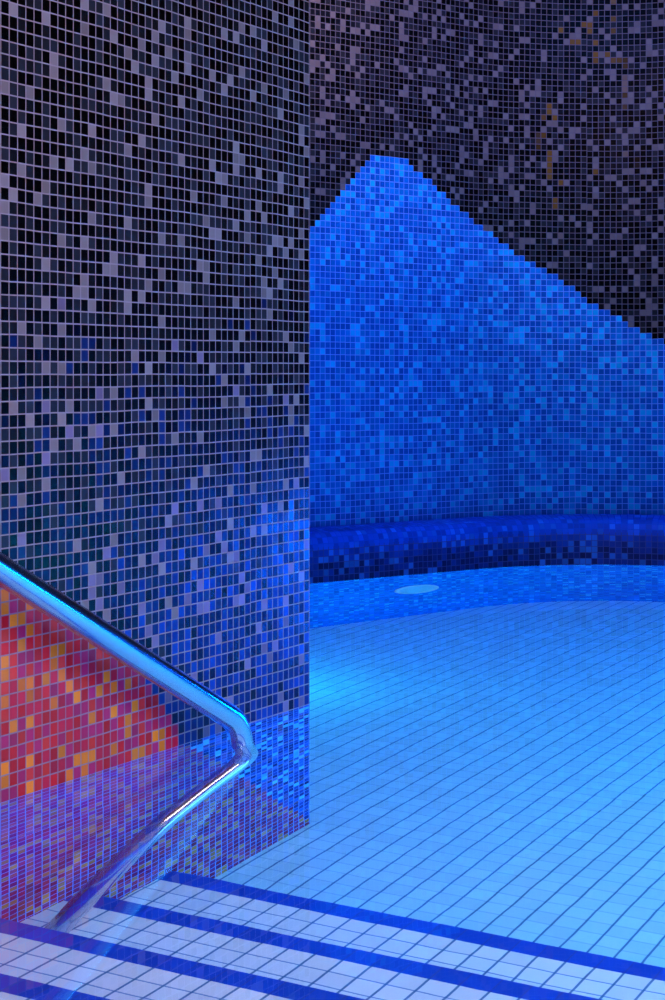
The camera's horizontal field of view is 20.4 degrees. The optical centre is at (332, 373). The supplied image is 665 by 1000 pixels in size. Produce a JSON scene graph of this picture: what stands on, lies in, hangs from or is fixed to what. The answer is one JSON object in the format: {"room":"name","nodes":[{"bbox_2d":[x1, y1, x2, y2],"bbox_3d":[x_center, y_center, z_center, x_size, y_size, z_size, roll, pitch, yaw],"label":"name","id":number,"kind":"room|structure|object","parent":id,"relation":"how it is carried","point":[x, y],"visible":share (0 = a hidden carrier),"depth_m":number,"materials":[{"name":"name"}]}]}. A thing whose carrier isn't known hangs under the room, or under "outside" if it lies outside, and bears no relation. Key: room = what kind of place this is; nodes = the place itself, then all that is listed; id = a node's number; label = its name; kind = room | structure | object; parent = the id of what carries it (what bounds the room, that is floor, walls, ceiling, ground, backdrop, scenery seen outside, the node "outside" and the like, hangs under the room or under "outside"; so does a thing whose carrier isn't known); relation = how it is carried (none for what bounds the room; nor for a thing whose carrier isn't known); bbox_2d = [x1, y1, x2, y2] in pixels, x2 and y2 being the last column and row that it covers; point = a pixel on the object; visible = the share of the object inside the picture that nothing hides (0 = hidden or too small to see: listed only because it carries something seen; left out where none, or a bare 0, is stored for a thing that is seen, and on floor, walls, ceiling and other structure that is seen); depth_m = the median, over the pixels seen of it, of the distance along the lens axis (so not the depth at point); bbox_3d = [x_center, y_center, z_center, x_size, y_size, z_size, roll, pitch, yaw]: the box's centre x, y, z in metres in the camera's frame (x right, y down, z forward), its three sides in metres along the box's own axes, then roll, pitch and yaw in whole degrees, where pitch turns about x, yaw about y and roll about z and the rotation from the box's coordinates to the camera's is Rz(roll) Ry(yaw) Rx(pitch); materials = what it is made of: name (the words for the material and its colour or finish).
{"room":"indoor swimming pool","nodes":[
{"label":"indoor swimming pool","id":0,"kind":"room"},
{"bbox_2d":[0,0,309,802],"bbox_3d":[-1.373,-0.390,2.484,0.400,4.820,4.782,0,0,29],"label":"wall","id":1,"kind":"structure","parent":0,"point":[155,154],"depth_m":3.89,"materials":[{"name":"black tile"}]},
{"bbox_2d":[0,565,664,999],"bbox_3d":[0.413,0.800,3.548,5.973,0.001,8.424,0,0,0],"label":"pool water","id":2,"kind":"object","parent":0,"point":[466,800],"visible":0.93,"depth_m":3.25,"materials":[{"name":"blue liquid"}]},
{"bbox_2d":[310,0,664,526],"bbox_3d":[0.452,-1.101,6.752,6.660,3.397,3.014,0,0,0],"label":"wall","id":3,"kind":"structure","parent":0,"point":[487,177],"depth_m":7.75,"materials":[{"name":"blue tile"}]},
{"bbox_2d":[310,514,664,583],"bbox_3d":[0.452,1.308,6.705,6.660,1.423,3.110,0,0,0],"label":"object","id":4,"kind":"structure","parent":3,"relation":"attached to","point":[387,549],"depth_m":7.60,"materials":[{"name":"blue tile"}]},
{"bbox_3d":[0.413,1.970,3.548,5.973,0.100,8.424,0,0,0],"label":"floor","id":5,"kind":"structure","parent":0,"visible":0},
{"bbox_3d":[0.828,1.379,2.030,4.510,1.083,3.859,0,0,0],"label":"steps","id":6,"kind":"structure","parent":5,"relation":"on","visible":0},
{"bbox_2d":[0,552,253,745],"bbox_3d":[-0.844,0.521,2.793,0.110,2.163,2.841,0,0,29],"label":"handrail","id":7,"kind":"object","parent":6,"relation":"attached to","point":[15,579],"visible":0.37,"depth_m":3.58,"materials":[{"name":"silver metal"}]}
]}

